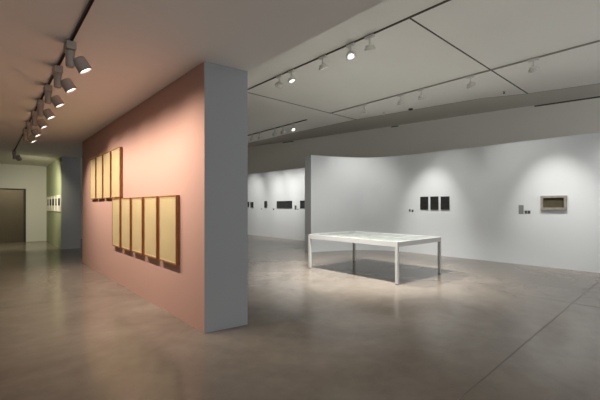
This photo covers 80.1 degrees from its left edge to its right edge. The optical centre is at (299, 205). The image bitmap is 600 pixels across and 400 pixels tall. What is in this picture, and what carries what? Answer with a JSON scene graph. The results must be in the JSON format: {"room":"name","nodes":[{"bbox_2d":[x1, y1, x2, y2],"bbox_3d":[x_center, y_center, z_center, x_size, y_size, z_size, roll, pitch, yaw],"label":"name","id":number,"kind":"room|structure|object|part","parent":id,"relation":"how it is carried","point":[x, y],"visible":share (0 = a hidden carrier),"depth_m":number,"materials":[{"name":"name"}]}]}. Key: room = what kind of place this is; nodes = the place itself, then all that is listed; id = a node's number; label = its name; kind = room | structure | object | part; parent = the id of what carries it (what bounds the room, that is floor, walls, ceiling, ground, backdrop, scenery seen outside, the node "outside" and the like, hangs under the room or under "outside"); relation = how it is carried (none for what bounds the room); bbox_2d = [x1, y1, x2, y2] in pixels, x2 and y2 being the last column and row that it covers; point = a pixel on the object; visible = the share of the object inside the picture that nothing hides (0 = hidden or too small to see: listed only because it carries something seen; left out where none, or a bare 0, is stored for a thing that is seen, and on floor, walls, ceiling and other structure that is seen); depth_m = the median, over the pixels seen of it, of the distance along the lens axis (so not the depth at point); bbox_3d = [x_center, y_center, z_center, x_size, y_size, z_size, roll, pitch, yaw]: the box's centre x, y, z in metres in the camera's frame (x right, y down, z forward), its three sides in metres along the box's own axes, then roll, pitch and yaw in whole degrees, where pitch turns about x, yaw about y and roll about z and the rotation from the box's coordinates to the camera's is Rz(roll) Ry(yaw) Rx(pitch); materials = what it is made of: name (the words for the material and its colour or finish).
{"room":"museum","nodes":[
{"label":"museum","id":0,"kind":"room"},
{"bbox_2d":[0,157,81,241],"bbox_3d":[-9.152,-0.920,18.885,19.200,5.040,0.350,0,0,-41],"label":"wall","id":1,"kind":"structure","parent":0,"point":[32,179],"depth_m":16.09,"materials":[{"name":"grey paint"}]},
{"bbox_2d":[0,188,25,242],"bbox_3d":[-13.330,0.415,15.148,2.690,2.370,0.245,0,0,-41],"label":"door","id":2,"kind":"structure","parent":1,"relation":"in","point":[12,200],"depth_m":15.71,"materials":[{"name":"black wood"}]},
{"bbox_2d":[46,157,80,248],"bbox_3d":[-10.007,-0.110,15.004,0.610,3.420,4.350,0,0,-41],"label":"wall","id":3,"kind":"structure","parent":0,"point":[63,176],"depth_m":13.46,"materials":[{"name":"grey paint"}]},
{"bbox_2d":[49,196,51,210],"bbox_3d":[-10.660,-0.100,15.262,0.030,0.620,0.780,0,0,-41],"label":"frame","id":4,"kind":"object","parent":3,"relation":"attached to","point":[50,197],"visible":0.9,"depth_m":15.23,"materials":[{"name":"white paint"}]},
{"bbox_2d":[52,196,53,210],"bbox_3d":[-10.132,-0.100,14.661,0.030,0.620,0.780,0,0,-41],"label":"frame","id":5,"kind":"object","parent":3,"relation":"attached to","point":[52,196],"visible":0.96,"depth_m":14.65,"materials":[{"name":"white paint"}]},
{"bbox_2d":[54,195,56,210],"bbox_3d":[-9.603,-0.100,14.060,0.030,0.620,0.780,0,0,-41],"label":"frame","id":6,"kind":"object","parent":3,"relation":"attached to","point":[55,197],"visible":0.89,"depth_m":14.16,"materials":[{"name":"white paint"}]},
{"bbox_2d":[57,195,60,211],"bbox_3d":[-9.108,-0.100,13.497,0.030,0.620,0.680,0,0,-41],"label":"frame","id":7,"kind":"object","parent":3,"relation":"attached to","point":[58,196],"visible":1,"depth_m":13.39,"materials":[{"name":"white paint"}]},
{"bbox_2d":[82,61,247,332],"bbox_3d":[-3.451,-0.110,7.493,0.595,3.420,7.630,0,0,-41],"label":"wall","id":8,"kind":"structure","parent":0,"point":[189,139],"depth_m":4.82,"materials":[{"name":"pink paint"}]},
{"bbox_2d":[90,157,95,198],"bbox_3d":[-5.166,-0.677,8.947,0.059,1.015,0.580,0,0,-41],"label":"picture","id":9,"kind":"object","parent":8,"relation":"attached to","point":[92,161],"visible":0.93,"depth_m":8.88,"materials":[{"name":"beige paper"}]},
{"bbox_3d":[-5.164,-0.677,8.949,0.055,1.015,0.580,0,0,-41],"label":"frame","id":10,"kind":"part","parent":9,"relation":"part of","materials":[{"name":"brown wood"}]},
{"bbox_2d":[96,154,102,198],"bbox_3d":[-4.716,-0.677,8.437,0.059,1.015,0.580,0,0,-41],"label":"picture","id":11,"kind":"object","parent":8,"relation":"attached to","point":[99,159],"visible":0.93,"depth_m":8.42,"materials":[{"name":"brown wood"}]},
{"bbox_3d":[-4.715,-0.677,8.438,0.055,1.015,0.580,0,0,-41],"label":"frame","id":12,"kind":"part","parent":11,"relation":"part of","materials":[{"name":"brown wood"}]},
{"bbox_2d":[103,151,110,198],"bbox_3d":[-4.261,-0.677,7.919,0.059,1.015,0.600,0,0,-41],"label":"picture","id":13,"kind":"object","parent":8,"relation":"attached to","point":[106,156],"visible":0.93,"depth_m":7.86,"materials":[{"name":"beige paper"}]},
{"bbox_2d":[112,198,120,247],"bbox_3d":[-3.769,0.340,7.359,0.059,0.990,0.570,0,0,-41],"label":"picture","id":14,"kind":"object","parent":8,"relation":"attached to","point":[116,203],"visible":0.91,"depth_m":7.32,"materials":[{"name":"beige paper"}]},
{"bbox_2d":[111,147,122,197],"bbox_3d":[-3.785,-0.677,7.378,0.059,1.015,0.640,0,0,-41],"label":"picture","id":15,"kind":"object","parent":8,"relation":"attached to","point":[117,153],"visible":1,"depth_m":7.26,"materials":[{"name":"beige paper"}]},
{"bbox_3d":[-3.784,-0.677,7.379,0.055,1.015,0.640,0,0,-41],"label":"frame","id":16,"kind":"part","parent":15,"relation":"part of","materials":[{"name":"brown wood"}]},
{"bbox_2d":[121,198,131,250],"bbox_3d":[-3.320,0.340,6.849,0.059,0.990,0.570,0,0,-41],"label":"picture","id":17,"kind":"object","parent":8,"relation":"attached to","point":[126,203],"visible":0.94,"depth_m":6.80,"materials":[{"name":"beige paper"}]},
{"bbox_3d":[-3.318,0.340,6.850,0.055,0.990,0.570,0,0,-41],"label":"frame","id":18,"kind":"part","parent":17,"relation":"part of","materials":[{"name":"brown wood"}]},
{"bbox_2d":[132,197,143,254],"bbox_3d":[-2.871,0.340,6.338,0.059,0.990,0.570,0,0,-41],"label":"picture","id":19,"kind":"object","parent":8,"relation":"attached to","point":[137,202],"visible":0.95,"depth_m":6.26,"materials":[{"name":"beige paper"}]},
{"bbox_3d":[-2.869,0.340,6.339,0.055,0.990,0.570,0,0,-41],"label":"frame","id":20,"kind":"part","parent":19,"relation":"part of","materials":[{"name":"brown wood"}]},
{"bbox_2d":[144,196,158,258],"bbox_3d":[-2.418,0.340,5.824,0.059,0.990,0.580,0,0,-41],"label":"picture","id":21,"kind":"object","parent":8,"relation":"attached to","point":[151,203],"visible":0.96,"depth_m":5.77,"materials":[{"name":"brown wood"}]},
{"bbox_3d":[-2.417,0.340,5.825,0.055,0.990,0.580,0,0,-41],"label":"frame","id":22,"kind":"part","parent":21,"relation":"part of","materials":[{"name":"brown wood"}]},
{"bbox_2d":[159,195,179,264],"bbox_3d":[-1.936,0.340,5.276,0.059,0.990,0.660,0,0,-41],"label":"picture","id":23,"kind":"object","parent":8,"relation":"attached to","point":[169,205],"visible":1,"depth_m":5.21,"materials":[{"name":"brown wood"}]},
{"bbox_3d":[-1.935,0.340,5.277,0.055,0.990,0.660,0,0,-41],"label":"frame","id":24,"kind":"part","parent":23,"relation":"part of","materials":[{"name":"brown wood"}]},
{"bbox_2d":[0,0,384,165],"bbox_3d":[-5.805,-2.630,5.582,6.655,1.620,24.050,0,0,-41],"label":"ceiling","id":25,"kind":"structure","parent":0,"point":[134,49],"depth_m":4.05,"materials":[{"name":"white paint"}]},
{"bbox_2d":[14,0,93,150],"bbox_3d":[-3.870,-1.810,5.460,0.026,0.020,17.312,0,0,-41],"label":"track","id":26,"kind":"object","parent":25,"relation":"attached to","point":[90,2],"visible":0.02,"depth_m":3.76,"materials":[{"name":"grey metal"}]},
{"bbox_2d":[12,151,21,160],"bbox_3d":[-9.364,-1.648,11.821,0.253,0.308,0.211,0,0,-41],"label":"spotlight","id":27,"kind":"object","parent":26,"relation":"hanging from","point":[17,157],"visible":1,"depth_m":11.76,"materials":[{"name":"beige paint"}]},
{"bbox_2d":[23,129,36,142],"bbox_3d":[-6.413,-1.646,8.476,0.266,0.312,0.190,0,0,-41],"label":"spotlight","id":28,"kind":"object","parent":26,"relation":"hanging from","point":[31,138],"visible":0.92,"depth_m":8.41,"materials":[{"name":"beige paint"}]},
{"bbox_3d":[-6.475,-1.627,8.422,0.100,0.175,0.100,0,0,-41],"label":"arm","id":29,"kind":"part","parent":28,"relation":"part of","materials":[{"name":"beige paint"}]},
{"bbox_2d":[26,121,41,136],"bbox_3d":[-5.766,-1.646,7.740,0.266,0.312,0.190,0,0,-41],"label":"spotlight","id":30,"kind":"object","parent":26,"relation":"hanging from","point":[30,131],"visible":0.98,"depth_m":7.68,"materials":[{"name":"beige paint"}]},
{"bbox_3d":[-5.828,-1.627,7.686,0.100,0.175,0.100,0,0,-41],"label":"arm","id":31,"kind":"part","parent":30,"relation":"part of","materials":[{"name":"beige paint"}]},
{"bbox_2d":[31,111,47,128],"bbox_3d":[-5.026,-1.646,6.899,0.266,0.312,0.190,0,0,-41],"label":"spotlight","id":32,"kind":"object","parent":26,"relation":"hanging from","point":[41,123],"visible":0.98,"depth_m":6.83,"materials":[{"name":"beige paint"}]},
{"bbox_3d":[-5.088,-1.627,6.845,0.100,0.175,0.100,0,0,-41],"label":"arm","id":33,"kind":"part","parent":32,"relation":"part of","materials":[{"name":"beige paint"}]},
{"bbox_2d":[36,99,55,119],"bbox_3d":[-4.379,-1.646,6.164,0.266,0.312,0.190,0,0,-41],"label":"spotlight","id":34,"kind":"object","parent":26,"relation":"hanging from","point":[47,113],"visible":1,"depth_m":6.10,"materials":[{"name":"beige paint"}]},
{"bbox_3d":[-4.441,-1.627,6.109,0.100,0.175,0.100,0,0,-41],"label":"arm","id":35,"kind":"part","parent":34,"relation":"part of","materials":[{"name":"beige paint"}]},
{"bbox_2d":[43,84,64,107],"bbox_3d":[-3.725,-1.646,5.420,0.266,0.312,0.190,0,0,-41],"label":"spotlight","id":36,"kind":"object","parent":26,"relation":"hanging from","point":[56,100],"visible":1,"depth_m":5.36,"materials":[{"name":"beige paint"}]},
{"bbox_3d":[-3.787,-1.627,5.366,0.100,0.175,0.100,0,0,-41],"label":"arm","id":37,"kind":"part","parent":36,"relation":"part of","materials":[{"name":"beige paint"}]},
{"bbox_2d":[52,65,76,92],"bbox_3d":[-3.091,-1.646,4.699,0.266,0.312,0.190,0,0,-41],"label":"spotlight","id":38,"kind":"object","parent":26,"relation":"hanging from","point":[67,84],"visible":1,"depth_m":4.63,"materials":[{"name":"beige paint"}]},
{"bbox_3d":[-3.153,-1.627,4.645,0.100,0.175,0.100,0,0,-41],"label":"arm","id":39,"kind":"part","parent":38,"relation":"part of","materials":[{"name":"beige paint"}]},
{"bbox_2d":[64,40,91,73],"bbox_3d":[-2.490,-1.646,4.016,0.266,0.312,0.190,0,0,-41],"label":"spotlight","id":40,"kind":"object","parent":26,"relation":"hanging from","point":[81,64],"visible":1,"depth_m":3.95,"materials":[{"name":"beige paint"}]},
{"bbox_3d":[-2.552,-1.627,3.961,0.100,0.175,0.100,0,0,-41],"label":"arm","id":41,"kind":"part","parent":40,"relation":"part of","materials":[{"name":"beige paint"}]},
{"bbox_2d":[248,168,304,240],"bbox_3d":[-1.138,-0.080,18.010,0.080,3.360,11.550,0,0,-41],"label":"wall","id":42,"kind":"structure","parent":0,"point":[283,185],"depth_m":17.94,"materials":[{"name":"white paint"}]},
{"bbox_2d":[277,201,283,207],"bbox_3d":[-0.966,-0.072,17.732,0.030,0.345,0.595,0,0,-41],"label":"picture","id":43,"kind":"object","parent":42,"relation":"attached to","point":[280,204],"visible":1,"depth_m":17.72,"materials":[{"name":"grey paint"}]},
{"bbox_2d":[284,201,291,207],"bbox_3d":[-0.572,-0.072,17.283,0.030,0.345,0.570,0,0,-41],"label":"picture","id":44,"kind":"object","parent":42,"relation":"attached to","point":[287,204],"visible":1,"depth_m":17.28,"materials":[{"name":"grey paint"}]},
{"bbox_2d":[0,235,599,399],"bbox_3d":[-1.211,1.700,9.856,19.200,0.200,24.400,0,0,-41],"label":"floor","id":45,"kind":"structure","parent":0,"point":[340,327],"depth_m":4.41,"materials":[{"name":"concrete"}]},
{"bbox_2d":[2,280,599,399],"bbox_3d":[-0.086,1.599,4.164,15.413,0.002,6.600,0,0,-7],"label":"joint","id":46,"kind":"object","parent":45,"relation":"attached to","point":[438,280],"depth_m":4.58,"materials":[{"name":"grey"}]},
{"bbox_2d":[308,231,440,284],"bbox_3d":[1.773,1.165,8.818,1.810,0.870,2.660,0,0,-41],"label":"display table","id":47,"kind":"object","parent":45,"relation":"on","point":[372,238],"visible":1,"depth_m":8.30,"materials":[{"name":"white paint"}]},
{"bbox_3d":[0.258,1.212,9.216,0.060,0.753,0.060,0,0,-41],"label":"leg","id":48,"kind":"part","parent":47,"relation":"part of","materials":[{"name":"grey paint"}]},
{"bbox_3d":[1.572,1.212,10.372,0.060,0.753,0.060,0,0,-41],"label":"leg","id":49,"kind":"part","parent":47,"relation":"part of","materials":[{"name":"grey paint"}]},
{"bbox_3d":[1.773,0.736,8.818,1.750,0.007,2.600,0,0,-41],"label":"glass","id":50,"kind":"part","parent":47,"relation":"part of","materials":[{"name":"clear glass"}]},
{"bbox_3d":[1.975,1.212,7.264,0.060,0.753,0.060,0,0,-41],"label":"leg","id":51,"kind":"part","parent":47,"relation":"part of","materials":[{"name":"grey paint"}]},
{"bbox_3d":[3.289,1.212,8.419,0.060,0.753,0.060,0,0,-41],"label":"leg","id":52,"kind":"part","parent":47,"relation":"part of","materials":[{"name":"grey paint"}]},
{"bbox_2d":[248,0,599,142],"bbox_3d":[0.653,-3.340,11.261,10.545,0.200,24.050,0,0,-41],"label":"ceiling","id":53,"kind":"structure","parent":0,"point":[406,57],"depth_m":7.95,"materials":[{"name":"paint"}]},
{"bbox_2d":[248,119,306,135],"bbox_3d":[-2.608,-3.227,16.592,0.050,0.020,8.662,0,0,-41],"label":"track","id":54,"kind":"object","parent":53,"relation":"attached to","point":[305,119],"visible":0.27,"depth_m":14.56,"materials":[{"name":"grey metal"}]},
{"bbox_2d":[248,92,356,119],"bbox_3d":[0.305,-3.239,11.781,4.820,0.003,0.035,0,0,-42],"label":"trim","id":55,"kind":"structure","parent":53,"relation":"attached to","point":[248,92],"depth_m":11.56,"materials":[{"name":"grey metal"}]},
{"bbox_2d":[248,0,445,88],"bbox_3d":[-1.191,-3.239,9.606,0.030,0.003,23.800,0,0,-41],"label":"trim","id":56,"kind":"structure","parent":53,"relation":"attached to","point":[445,0],"depth_m":6.90,"materials":[{"name":"grey metal"}]},
{"bbox_2d":[248,0,450,89],"bbox_3d":[0.951,-3.227,7.171,0.022,0.020,14.512,0,0,-41],"label":"track","id":57,"kind":"object","parent":53,"relation":"attached to","point":[441,3],"visible":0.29,"depth_m":6.66,"materials":[{"name":"brown metal"}]},
{"bbox_2d":[275,75,282,87],"bbox_3d":[-0.510,-3.060,8.844,0.213,0.320,0.216,0,0,-41],"label":"spotlight","id":58,"kind":"object","parent":57,"relation":"hanging from","point":[279,84],"visible":1,"depth_m":8.79,"materials":[{"name":"white paint"}]},
{"bbox_2d":[288,69,295,83],"bbox_3d":[-0.191,-3.073,8.479,0.213,0.293,0.216,0,0,-41],"label":"spotlight","id":59,"kind":"object","parent":57,"relation":"hanging from","point":[291,79],"visible":1,"depth_m":8.44,"materials":[{"name":"white paint"}]},
{"bbox_2d":[319,55,327,69],"bbox_3d":[0.504,-3.070,7.701,0.208,0.300,0.210,0,0,-41],"label":"spotlight","id":60,"kind":"object","parent":57,"relation":"hanging from","point":[323,66],"visible":1,"depth_m":7.64,"materials":[{"name":"white paint"}]},
{"bbox_2d":[346,42,355,60],"bbox_3d":[1.010,-3.070,7.096,0.213,0.300,0.218,0,0,-41],"label":"spotlight","id":61,"kind":"object","parent":57,"relation":"hanging from","point":[351,55],"visible":1,"depth_m":7.09,"materials":[{"name":"white paint"}]},
{"bbox_2d":[364,34,375,50],"bbox_3d":[1.324,-3.070,6.767,0.209,0.301,0.213,0,0,-41],"label":"spotlight","id":62,"kind":"object","parent":57,"relation":"hanging from","point":[370,46],"visible":1,"depth_m":6.70,"materials":[{"name":"white paint"}]},
{"bbox_2d":[330,40,599,113],"bbox_3d":[4.895,-3.227,8.062,0.050,0.020,11.642,0,0,-41],"label":"track","id":63,"kind":"object","parent":53,"relation":"attached to","point":[597,40],"visible":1,"depth_m":8.54,"materials":[{"name":"grey metal"}]},
{"bbox_2d":[361,104,367,112],"bbox_3d":[2.037,-3.070,11.325,0.212,0.300,0.217,0,0,-41],"label":"spotlight","id":64,"kind":"object","parent":63,"relation":"hanging from","point":[364,105],"visible":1,"depth_m":11.27,"materials":[{"name":"white paint"}]},
{"bbox_2d":[397,94,404,104],"bbox_3d":[2.921,-3.065,10.335,0.199,0.310,0.211,0,0,-41],"label":"spotlight","id":65,"kind":"object","parent":63,"relation":"hanging from","point":[400,101],"visible":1,"depth_m":10.27,"materials":[{"name":"white paint"}]},
{"bbox_2d":[418,88,425,99],"bbox_3d":[3.356,-3.064,9.842,0.197,0.313,0.212,0,0,-41],"label":"spotlight","id":66,"kind":"object","parent":63,"relation":"hanging from","point":[420,97],"visible":1,"depth_m":9.78,"materials":[{"name":"white paint"}]},
{"bbox_2d":[466,75,474,88],"bbox_3d":[4.235,-3.063,8.842,0.198,0.314,0.215,0,0,-41],"label":"spotlight","id":67,"kind":"object","parent":63,"relation":"hanging from","point":[470,84],"visible":1,"depth_m":8.79,"materials":[{"name":"white paint"}]},
{"bbox_2d":[528,57,539,72],"bbox_3d":[5.128,-3.065,7.827,0.199,0.311,0.210,0,0,-41],"label":"spotlight","id":68,"kind":"object","parent":63,"relation":"hanging from","point":[533,68],"visible":1,"depth_m":7.78,"materials":[{"name":"white paint"}]},
{"bbox_2d":[410,18,528,93],"bbox_3d":[4.218,-3.239,8.211,6.300,0.003,0.032,0,0,-42],"label":"trim","id":69,"kind":"structure","parent":53,"relation":"attached to","point":[410,18],"depth_m":7.43,"materials":[{"name":"grey metal"}]},
{"bbox_2d":[248,98,599,173],"bbox_3d":[4.511,-0.855,14.655,4.269,4.910,24.050,0,0,-41],"label":"wall","id":70,"kind":"structure","parent":0,"point":[527,123],"depth_m":13.53,"materials":[{"name":"white paint"}]},
{"bbox_2d":[252,83,599,142],"bbox_3d":[3.079,-3.239,13.300,24.244,0.002,1.165,0,0,41],"label":"trim","id":71,"kind":"structure","parent":70,"relation":"attached to","point":[599,83],"depth_m":11.28,"materials":[{"name":"brown"}]},
{"bbox_2d":[534,95,599,106],"bbox_3d":[10.565,-3.272,9.443,7.350,0.075,0.021,0,0,38],"label":"air vent","id":72,"kind":"object","parent":70,"relation":"in","point":[592,97],"visible":1,"depth_m":11.16,"materials":[{"name":"black metal"}]},
{"bbox_2d":[248,84,599,146],"bbox_3d":[4.217,-3.375,14.397,5.050,0.130,24.050,0,0,-41],"label":"ceiling","id":73,"kind":"structure","parent":0,"point":[483,105],"depth_m":12.50,"materials":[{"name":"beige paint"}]},
{"bbox_2d":[305,132,599,272],"bbox_3d":[6.261,-0.080,9.405,13.700,3.360,2.516,0,0,37],"label":"wall","id":74,"kind":"structure","parent":0,"point":[486,186],"depth_m":10.66,"materials":[{"name":"white paint"}]},
{"bbox_2d":[420,197,427,209],"bbox_3d":[4.147,-0.095,11.918,0.030,0.430,0.280,0,0,-41],"label":"picture","id":75,"kind":"object","parent":74,"relation":"attached to","point":[423,200],"visible":1,"depth_m":11.91,"materials":[{"name":"grey paint"}]},
{"bbox_2d":[430,196,438,209],"bbox_3d":[4.385,-0.095,11.648,0.030,0.430,0.270,0,0,-41],"label":"picture","id":76,"kind":"object","parent":74,"relation":"attached to","point":[434,201],"visible":1,"depth_m":11.64,"materials":[{"name":"grey paint"}]},
{"bbox_2d":[441,196,449,209],"bbox_3d":[4.623,-0.092,11.377,0.030,0.425,0.280,0,0,-41],"label":"picture","id":77,"kind":"object","parent":74,"relation":"attached to","point":[445,200],"visible":1,"depth_m":11.36,"materials":[{"name":"grey paint"}]},
{"bbox_2d":[519,205,523,213],"bbox_3d":[6.052,0.098,9.771,0.006,0.245,0.120,0,0,-41],"label":"wall label","id":78,"kind":"object","parent":74,"relation":"attached to","point":[521,207],"visible":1,"depth_m":9.76,"materials":[{"name":"grey paper"}]},
{"bbox_2d":[540,195,566,209],"bbox_3d":[6.523,-0.085,9.187,0.070,0.360,0.560,0,0,-41],"label":"frame","id":79,"kind":"object","parent":74,"relation":"attached to","point":[546,202],"visible":1,"depth_m":9.18,"materials":[{"name":"grey wood"}]},
{"bbox_2d":[543,198,563,207],"bbox_3d":[6.532,-0.085,9.194,0.004,0.250,0.450,0,0,-41],"label":"picture","id":80,"kind":"object","parent":74,"relation":"attached to","point":[547,202],"depth_m":9.20}
]}

